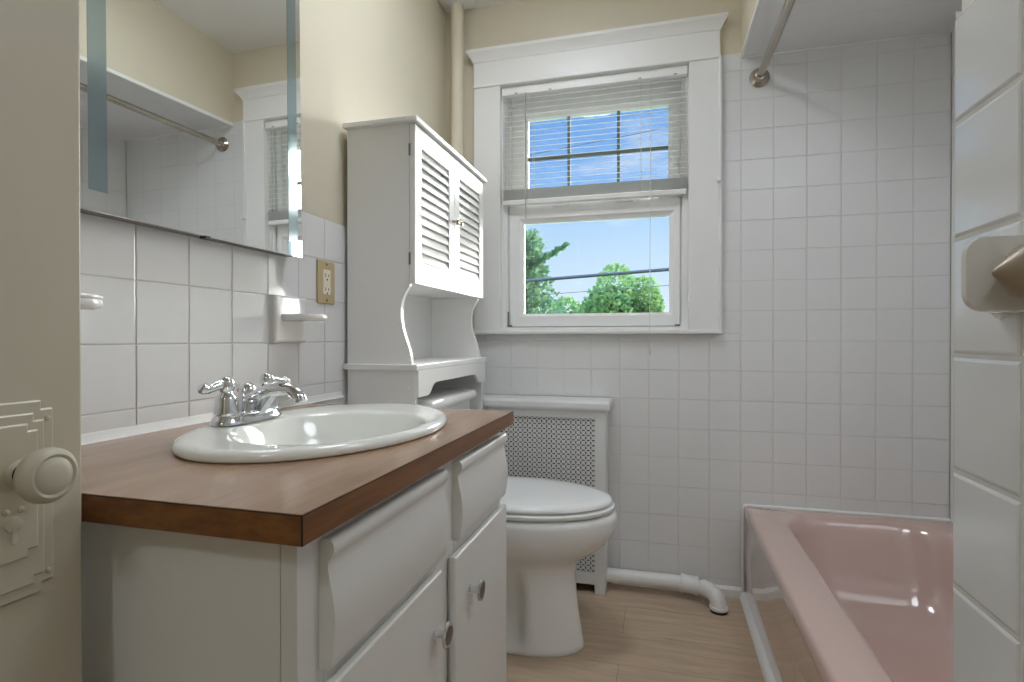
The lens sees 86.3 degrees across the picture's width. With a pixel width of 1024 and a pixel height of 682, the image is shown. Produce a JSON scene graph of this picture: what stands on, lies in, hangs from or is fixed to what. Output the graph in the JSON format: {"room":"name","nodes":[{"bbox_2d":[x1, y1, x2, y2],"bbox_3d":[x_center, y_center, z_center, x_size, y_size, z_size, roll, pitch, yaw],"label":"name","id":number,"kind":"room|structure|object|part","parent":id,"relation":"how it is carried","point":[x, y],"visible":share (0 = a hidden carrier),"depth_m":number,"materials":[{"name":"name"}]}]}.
{"room":"bathroom","nodes":[
{"label":"bathroom","id":0,"kind":"room"},
{"bbox_2d":[80,0,445,433],"bbox_3d":[-0.819,-0.215,0.544,0.120,2.335,4.023,0,0,15],"label":"wall","id":1,"kind":"structure","parent":0,"point":[178,314],"depth_m":1.25,"materials":[{"name":"white tile"}]},
{"bbox_2d":[81,293,102,309],"bbox_3d":[-0.640,-0.049,0.772,0.105,0.112,0.116,0,0,15],"label":"soap dish","id":2,"kind":"object","parent":1,"relation":"attached to","point":[88,301],"visible":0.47,"depth_m":0.77,"materials":[{"name":"white ceramic"}]},
{"bbox_2d":[79,0,301,257],"bbox_3d":[-0.592,-0.617,1.062,0.044,0.846,0.523,0,0,15],"label":"wall mirror","id":3,"kind":"object","parent":1,"relation":"attached to","point":[190,110],"visible":0.82,"depth_m":1.01,"materials":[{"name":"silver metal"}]},
{"bbox_2d":[81,391,343,444],"bbox_3d":[-0.600,0.153,1.099,0.012,0.016,0.925,0,0,15],"label":"trim","id":4,"kind":"structure","parent":1,"relation":"attached to","point":[105,435],"depth_m":0.99,"materials":[{"name":"white tile"}]},
{"bbox_2d":[270,295,327,342],"bbox_3d":[-0.495,-0.052,1.307,0.105,0.112,0.116,0,0,15],"label":"toothbrush holder","id":5,"kind":"object","parent":1,"relation":"attached to","point":[289,317],"visible":1,"depth_m":1.29,"materials":[{"name":"white ceramic"}]},
{"bbox_2d":[281,313,327,321],"bbox_3d":[-0.489,-0.057,1.305,0.093,0.018,0.080,0,0,15],"label":"shelf","id":6,"kind":"object","parent":5,"relation":"attached to","point":[285,317],"depth_m":1.27,"materials":[{"name":"white ceramic"}]},
{"bbox_2d":[316,259,334,304],"bbox_3d":[-0.501,-0.158,1.471,0.008,0.115,0.077,0,0,15],"label":"outlet","id":7,"kind":"object","parent":1,"relation":"attached to","point":[325,270],"visible":1,"depth_m":1.47,"materials":[{"name":"beige"}]},
{"bbox_2d":[323,269,330,294],"bbox_3d":[-0.499,-0.158,1.470,0.004,0.068,0.034,0,0,15],"label":"receptacle","id":8,"kind":"object","parent":7,"relation":"attached to","point":[326,272],"depth_m":1.47,"materials":[{"name":"beige plastic"}]},
{"bbox_2d":[441,0,520,12],"bbox_3d":[0.132,-1.406,0.280,2.050,0.050,4.023,0,0,15],"label":"ceiling","id":9,"kind":"structure","parent":0,"point":[478,3],"depth_m":2.25,"materials":[{"name":"white paint"}]},
{"bbox_2d":[506,582,764,681],"bbox_3d":[0.117,0.979,0.239,2.050,0.050,3.913,0,0,15],"label":"floor","id":10,"kind":"structure","parent":0,"point":[631,633],"depth_m":1.70,"materials":[{"name":"wood"}]},
{"bbox_2d":[81,432,507,681],"bbox_3d":[-0.352,0.570,0.958,0.564,0.758,0.717,0,0,15],"label":"vanity cabinet","id":11,"kind":"object","parent":10,"relation":"on","point":[411,587],"visible":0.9,"depth_m":0.61,"materials":[{"name":"white paint"}]},
{"bbox_2d":[81,404,513,546],"bbox_3d":[-0.362,0.175,0.948,0.551,0.030,0.759,0,0,15],"label":"countertop","id":12,"kind":"structure","parent":11,"relation":"on","point":[136,481],"depth_m":0.62,"materials":[{"name":"brown wood"}]},
{"bbox_2d":[197,373,306,425],"bbox_3d":[-0.468,0.102,1.000,0.172,0.082,0.156,0,0,-22],"label":"faucet","id":13,"kind":"object","parent":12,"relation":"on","point":[252,404],"visible":1,"depth_m":0.96,"materials":[{"name":"silver metal"}]},
{"bbox_3d":[-0.506,0.077,0.923,0.019,0.024,0.051,0,0,27],"label":"lever","id":14,"kind":"part","parent":13,"relation":"part of","materials":[{"name":"silver metal"}]},
{"bbox_3d":[-0.495,0.095,0.946,0.041,0.066,0.041,0,0,15],"label":"handle","id":15,"kind":"part","parent":13,"relation":"part of","materials":[{"name":"silver metal"}]},
{"bbox_3d":[-0.498,0.105,0.999,0.016,0.056,0.016,0,0,15],"label":"lift rod","id":16,"kind":"part","parent":13,"relation":"part of","materials":[{"name":"silver metal"}]},
{"bbox_3d":[-0.481,0.134,0.995,0.058,0.018,0.158,0,0,15],"label":"plate","id":17,"kind":"part","parent":13,"relation":"part of","materials":[{"name":"silver metal"}]},
{"bbox_3d":[-0.468,0.094,1.044,0.041,0.066,0.041,0,0,15],"label":"handle","id":18,"kind":"part","parent":13,"relation":"part of","materials":[{"name":"silver metal"}]},
{"bbox_3d":[-0.433,0.104,0.982,0.136,0.060,0.037,0,0,15],"label":"spout","id":19,"kind":"part","parent":13,"relation":"part of","materials":[{"name":"silver metal"}]},
{"bbox_3d":[-0.457,0.077,1.067,0.019,0.024,0.051,0,0,27],"label":"lever","id":20,"kind":"part","parent":13,"relation":"part of","materials":[{"name":"silver metal"}]},
{"bbox_2d":[171,403,446,463],"bbox_3d":[-0.328,0.213,0.986,0.393,0.138,0.555,0,0,15],"label":"sink","id":21,"kind":"object","parent":12,"relation":"in","point":[335,430],"visible":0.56,"depth_m":0.98,"materials":[{"name":"white ceramic"}]},
{"bbox_3d":[-0.159,0.611,0.723,0.017,0.492,0.306,0,0,15],"label":"door","id":22,"kind":"part","parent":11,"relation":"part of","materials":[{"name":"white paint"}]},
{"bbox_3d":[-0.154,0.279,0.737,0.020,0.140,0.325,0,0,15],"label":"drawer","id":23,"kind":"part","parent":11,"relation":"part of","materials":[{"name":"white paint"}]},
{"bbox_3d":[-0.107,0.448,0.835,0.024,0.038,0.038,0,0,15],"label":"knob","id":24,"kind":"part","parent":11,"relation":"part of","materials":[{"name":"silver metal"}]},
{"bbox_3d":[-0.065,0.450,0.990,0.024,0.038,0.038,0,0,15],"label":"knob","id":25,"kind":"part","parent":11,"relation":"part of","materials":[{"name":"silver metal"}]},
{"bbox_3d":[-0.062,0.611,1.081,0.017,0.488,0.316,0,0,15],"label":"door","id":26,"kind":"part","parent":11,"relation":"part of","materials":[{"name":"white paint"}]},
{"bbox_3d":[-0.057,0.278,1.093,0.020,0.140,0.291,0,0,15],"label":"drawer","id":27,"kind":"part","parent":11,"relation":"part of","materials":[{"name":"white paint"}]},
{"bbox_2d":[343,115,486,409],"bbox_3d":[-0.281,0.165,1.816,0.243,1.563,0.628,0,0,15],"label":"storage cabinet","id":28,"kind":"object","parent":10,"relation":"on","point":[415,204],"visible":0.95,"depth_m":1.55,"materials":[{"name":"white paint"}]},
{"bbox_3d":[-0.370,-0.268,1.537,0.200,0.665,0.015,0,0,15],"label":"panel","id":29,"kind":"part","parent":28,"relation":"part of","materials":[{"name":"white paint"}]},
{"bbox_3d":[-0.366,0.514,1.540,0.209,0.866,0.015,0,0,15],"label":"leg panel","id":30,"kind":"part","parent":28,"relation":"part of","materials":[{"name":"white paint"}]},
{"bbox_3d":[-0.286,-0.609,1.814,0.228,0.015,0.628,0,0,15],"label":"panel","id":31,"kind":"part","parent":28,"relation":"part of","materials":[{"name":"white paint"}]},
{"bbox_2d":[343,357,486,370],"bbox_3d":[-0.288,0.072,1.819,0.228,0.017,0.622,0,0,15],"label":"shelf","id":32,"kind":"object","parent":28,"relation":"attached to","point":[417,363],"depth_m":1.55,"materials":[{"name":"white paint"}]},
{"bbox_3d":[-0.388,-0.228,1.843,0.006,0.748,0.566,0,0,15],"label":"panel","id":33,"kind":"part","parent":28,"relation":"part of","materials":[{"name":"white paint"}]},
{"bbox_3d":[-0.235,-0.379,1.645,0.016,0.439,0.298,0,0,15],"label":"louvered door","id":34,"kind":"part","parent":28,"relation":"part of","materials":[{"name":"white paint"}]},
{"bbox_3d":[-0.298,-0.168,1.819,0.193,0.014,0.566,0,0,15],"label":"panel","id":35,"kind":"part","parent":28,"relation":"part of","materials":[{"name":"white paint"}]},
{"bbox_3d":[-0.180,-0.388,1.768,0.024,0.020,0.020,0,0,15],"label":"knob","id":36,"kind":"part","parent":28,"relation":"part of","materials":[{"name":"silver metal"}]},
{"bbox_3d":[-0.218,-0.271,2.098,0.200,0.665,0.015,0,0,15],"label":"panel","id":37,"kind":"part","parent":28,"relation":"part of","materials":[{"name":"white paint"}]},
{"bbox_3d":[-0.214,0.512,2.101,0.209,0.866,0.015,0,0,15],"label":"leg panel","id":38,"kind":"part","parent":28,"relation":"part of","materials":[{"name":"white paint"}]},
{"bbox_3d":[-0.156,-0.380,1.935,0.016,0.439,0.298,0,0,15],"label":"louvered door","id":39,"kind":"part","parent":28,"relation":"part of","materials":[{"name":"white paint"}]},
{"bbox_2d":[438,0,474,157],"bbox_3d":[-0.226,-0.224,2.223,0.150,2.334,0.150,0,0,15],"label":"riser pipe","id":40,"kind":"object","parent":10,"relation":"on","point":[457,7],"visible":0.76,"depth_m":2.22,"materials":[{"name":"beige metal"}]},
{"bbox_2d":[417,387,616,656],"bbox_3d":[-0.035,0.559,1.759,0.737,0.775,0.442,0,0,15],"label":"toilet","id":41,"kind":"object","parent":10,"relation":"on","point":[552,525],"visible":0.4,"depth_m":1.64,"materials":[{"name":"white ceramic"}]},
{"bbox_3d":[-0.285,0.190,1.825,0.220,0.037,0.442,0,0,15],"label":"tank lid","id":42,"kind":"part","parent":41,"relation":"part of","materials":[{"name":"white ceramic"}]},
{"bbox_3d":[-0.289,0.363,1.827,0.186,0.310,0.416,0,0,15],"label":"tank","id":43,"kind":"part","parent":41,"relation":"part of","materials":[{"name":"white ceramic"}]},
{"bbox_3d":[0.054,0.485,1.734,0.521,0.030,0.362,0,0,15],"label":"lid","id":44,"kind":"part","parent":41,"relation":"part of","materials":[{"name":"white plastic"}]},
{"bbox_3d":[0.058,0.509,1.733,0.527,0.020,0.368,0,0,15],"label":"seat","id":45,"kind":"part","parent":41,"relation":"part of","materials":[{"name":"white plastic"}]},
{"bbox_3d":[0.021,0.733,1.744,0.621,0.426,0.372,0,0,15],"label":"bowl","id":46,"kind":"part","parent":41,"relation":"part of","materials":[{"name":"white ceramic"}]},
{"bbox_2d":[483,394,612,594],"bbox_3d":[0.086,0.583,2.147,0.603,0.722,0.134,0,0,15],"label":"radiator cover","id":47,"kind":"object","parent":10,"relation":"on","point":[561,438],"visible":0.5,"depth_m":2.08,"materials":[{"name":"white paint"}]},
{"bbox_2d":[500,416,594,573],"bbox_3d":[0.071,0.581,2.107,0.499,0.588,0.001,0,0,15],"label":"grille","id":48,"kind":"object","parent":47,"relation":"attached to","point":[562,448],"depth_m":2.08,"materials":[{"name":"white metal"}]},
{"bbox_2d":[606,567,727,615],"bbox_3d":[0.550,0.900,2.023,0.474,0.088,0.119,0,0,26],"label":"pipe","id":49,"kind":"object","parent":10,"relation":"on","point":[685,583],"visible":0.95,"depth_m":2.00,"materials":[{"name":"white metal"}]},
{"bbox_2d":[744,507,952,681],"bbox_3d":[0.961,0.779,1.179,0.645,0.338,1.550,0,0,15],"label":"bathtub","id":50,"kind":"object","parent":10,"relation":"on","point":[832,597],"visible":0.91,"depth_m":1.67,"materials":[{"name":"pink ceramic"}]},
{"bbox_2d":[740,592,774,681],"bbox_3d":[0.648,0.937,1.265,0.028,0.024,1.552,0,0,15],"label":"trim","id":51,"kind":"structure","parent":50,"relation":"attached to","point":[766,670],"depth_m":1.69,"materials":[{"name":"white paint"}]},
{"bbox_2d":[446,0,951,586],"bbox_3d":[0.638,-0.223,2.150,2.050,2.335,0.160,0,0,15],"label":"wall","id":52,"kind":"structure","parent":0,"point":[825,383],"depth_m":1.97,"materials":[{"name":"white tile"}]},
{"bbox_2d":[466,12,727,333],"bbox_3d":[0.324,-0.610,2.209,1.007,1.164,0.207,0,0,15],"label":"window","id":53,"kind":"structure","parent":52,"relation":"in","point":[695,217],"depth_m":2.15,"materials":[{"name":"white paint"}]},
{"bbox_2d":[502,66,686,354],"bbox_3d":[0.306,-0.489,2.139,0.723,1.082,0.062,0,0,15],"label":"window blind","id":54,"kind":"object","parent":53,"relation":"attached to","point":[650,188],"visible":1,"depth_m":2.14,"materials":[{"name":"white plastic"}]},
{"bbox_3d":[0.311,-1.016,2.152,0.723,0.030,0.028,0,0,15],"label":"head rail","id":55,"kind":"part","parent":54,"relation":"part of","materials":[{"name":"white metal"}]},
{"bbox_3d":[0.311,-0.564,2.155,0.719,0.021,0.026,0,0,15],"label":"rail","id":56,"kind":"part","parent":54,"relation":"part of","materials":[{"name":"white plastic"}]},
{"bbox_3d":[0.522,-0.479,2.065,0.010,1.062,0.031,0,0,15],"label":"pull cord","id":57,"kind":"part","parent":54,"relation":"part of","materials":[{"name":"white fabric"}]},
{"bbox_3d":[0.321,-0.312,2.195,0.680,0.507,0.042,0,0,15],"label":"sash","id":58,"kind":"part","parent":53,"relation":"part of","materials":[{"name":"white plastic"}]},
{"bbox_3d":[0.332,-0.541,2.232,0.740,1.020,0.160,0,0,15],"label":"jamb frame","id":59,"kind":"part","parent":53,"relation":"part of","materials":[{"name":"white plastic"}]},
{"bbox_3d":[0.331,-0.778,2.233,0.680,0.505,0.032,0,0,15],"label":"sash","id":60,"kind":"part","parent":53,"relation":"part of","materials":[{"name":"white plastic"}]},
{"bbox_3d":[0.303,-1.169,2.132,1.007,0.046,0.053,0,0,15],"label":"crown moulding","id":61,"kind":"part","parent":53,"relation":"part of","materials":[{"name":"white paint"}]},
{"bbox_3d":[0.308,-0.035,2.155,0.968,0.015,0.064,0,0,15],"label":"sill","id":62,"kind":"part","parent":53,"relation":"part of","materials":[{"name":"white paint"}]},
{"bbox_2d":[611,582,740,597],"bbox_3d":[0.616,0.927,2.071,0.470,0.036,0.014,0,0,15],"label":"baseboard","id":63,"kind":"structure","parent":52,"relation":"attached to","point":[728,591],"depth_m":2.02,"materials":[{"name":"white paint"}]},
{"bbox_2d":[749,0,794,87],"bbox_3d":[0.698,-0.936,1.242,0.070,0.108,1.553,0,0,15],"label":"shower rod","id":64,"kind":"object","parent":52,"relation":"attached to","point":[759,77],"visible":1,"depth_m":1.77,"materials":[{"name":"silver metal"}]},
{"bbox_2d":[741,504,950,592],"bbox_3d":[1.160,0.762,1.925,0.654,0.327,0.012,0,0,15],"label":"trim","id":65,"kind":"structure","parent":52,"relation":"attached to","point":[744,506],"depth_m":1.96,"materials":[{"name":"white paint"}]},
{"bbox_2d":[744,27,954,57],"bbox_3d":[0.962,-1.002,1.171,0.649,0.078,1.555,0,0,15],"label":"trim","id":66,"kind":"structure","parent":52,"relation":"attached to","point":[953,29],"depth_m":1.91,"materials":[{"name":"white paint"}]},
{"bbox_2d":[740,0,961,57],"bbox_3d":[0.977,-1.180,1.160,0.710,0.432,1.583,0,0,15],"label":"ceiling","id":67,"kind":"structure","parent":0,"point":[810,23],"depth_m":1.77,"materials":[{"name":"beige paint"}]},
{"bbox_2d":[950,30,954,522],"bbox_3d":[1.304,-0.217,0.947,0.135,2.335,1.913,0,0,15],"label":"wall","id":68,"kind":"structure","parent":0,"point":[953,32],"depth_m":1.83,"materials":[{"name":"white tile"}]},
{"bbox_2d":[953,0,1023,681],"bbox_3d":[0.676,-0.212,-0.076,0.810,2.335,1.010,0,0,15],"label":"wall partition","id":69,"kind":"structure","parent":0,"point":[988,453],"depth_m":0.46,"materials":[{"name":"white tile"}]},
{"bbox_2d":[961,235,1023,318],"bbox_3d":[0.359,-0.050,0.388,0.046,0.066,0.128,0,0,15],"label":"soap dish","id":70,"kind":"object","parent":69,"relation":"attached to","point":[992,267],"visible":1,"depth_m":0.41,"materials":[{"name":"white ceramic"}]},
{"bbox_3d":[-0.404,-0.211,-0.254,1.300,2.335,0.100,0,0,15],"label":"wall","id":71,"kind":"structure","parent":0,"visible":0},
{"bbox_2d":[0,0,81,681],"bbox_3d":[-0.529,-0.065,0.215,0.088,2.022,0.718,0,0,15],"label":"door","id":72,"kind":"structure","parent":71,"relation":"in","point":[41,539],"depth_m":0.52,"materials":[{"name":"beige paint"}]},
{"bbox_3d":[-0.457,0.148,0.496,0.014,0.183,0.076,0,0,15],"label":"escutcheon plate","id":73,"kind":"part","parent":72,"relation":"part of","materials":[{"name":"beige paint"}]},
{"bbox_3d":[-0.431,0.122,0.497,0.044,0.050,0.050,0,0,15],"label":"knob","id":74,"kind":"part","parent":72,"relation":"part of","materials":[{"name":"beige paint"}]},
{"label":"outside","id":75,"kind":"structure","parent":0,"visible":0},
{"bbox_3d":[11.389,4.333,45.217,120.000,0.200,86.800,0,0,15],"label":"ground","id":76,"kind":"structure","parent":75,"visible":0},
{"bbox_2d":[525,228,569,313],"bbox_3d":[0.402,0.480,16.578,3.544,7.788,3.693,0,0,15],"label":"conifer tree","id":77,"kind":"object","parent":76,"relation":"on","point":[534,266],"visible":0.32,"depth_m":16.09,"materials":[{"name":"green plant"}]},
{"bbox_2d":[547,295,580,313],"bbox_3d":[3.005,1.180,22.826,3.304,6.333,3.171,0,0,15],"label":"leafy tree","id":78,"kind":"object","parent":76,"relation":"on","point":[574,305],"visible":0.06,"depth_m":23.11,"materials":[{"name":"green plant"}]},
{"bbox_2d":[574,262,664,312],"bbox_3d":[3.800,0.739,19.503,3.274,7.246,3.903,0,0,15],"label":"leafy tree","id":79,"kind":"object","parent":76,"relation":"on","point":[621,300],"visible":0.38,"depth_m":18.62,"materials":[{"name":"green plant"}]},
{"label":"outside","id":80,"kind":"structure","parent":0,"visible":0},
{"bbox_2d":[525,268,668,282],"bbox_3d":[1.338,-1.075,8.958,16.222,0.884,0.056,0,0,15],"label":"power cable","id":81,"kind":"object","parent":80,"point":[658,269],"visible":0.12,"depth_m":8.92,"materials":[{"name":"grey plastic"}]},
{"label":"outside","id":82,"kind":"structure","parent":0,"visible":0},
{"bbox_2d":[528,285,668,295],"bbox_3d":[1.428,-0.876,9.556,17.303,0.900,0.010,0,0,15],"label":"power cable","id":83,"kind":"object","parent":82,"point":[663,285],"visible":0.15,"depth_m":9.53,"materials":[{"name":"grey plastic"}]},
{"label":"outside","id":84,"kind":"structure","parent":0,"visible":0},
{"bbox_2d":[531,127,667,154],"bbox_3d":[1.634,-3.392,9.177,9.300,1.002,0.012,0,0,15],"label":"power cable","id":85,"kind":"object","parent":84,"point":[666,127],"visible":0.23,"depth_m":9.22,"materials":[{"name":"grey plastic"}]}
]}

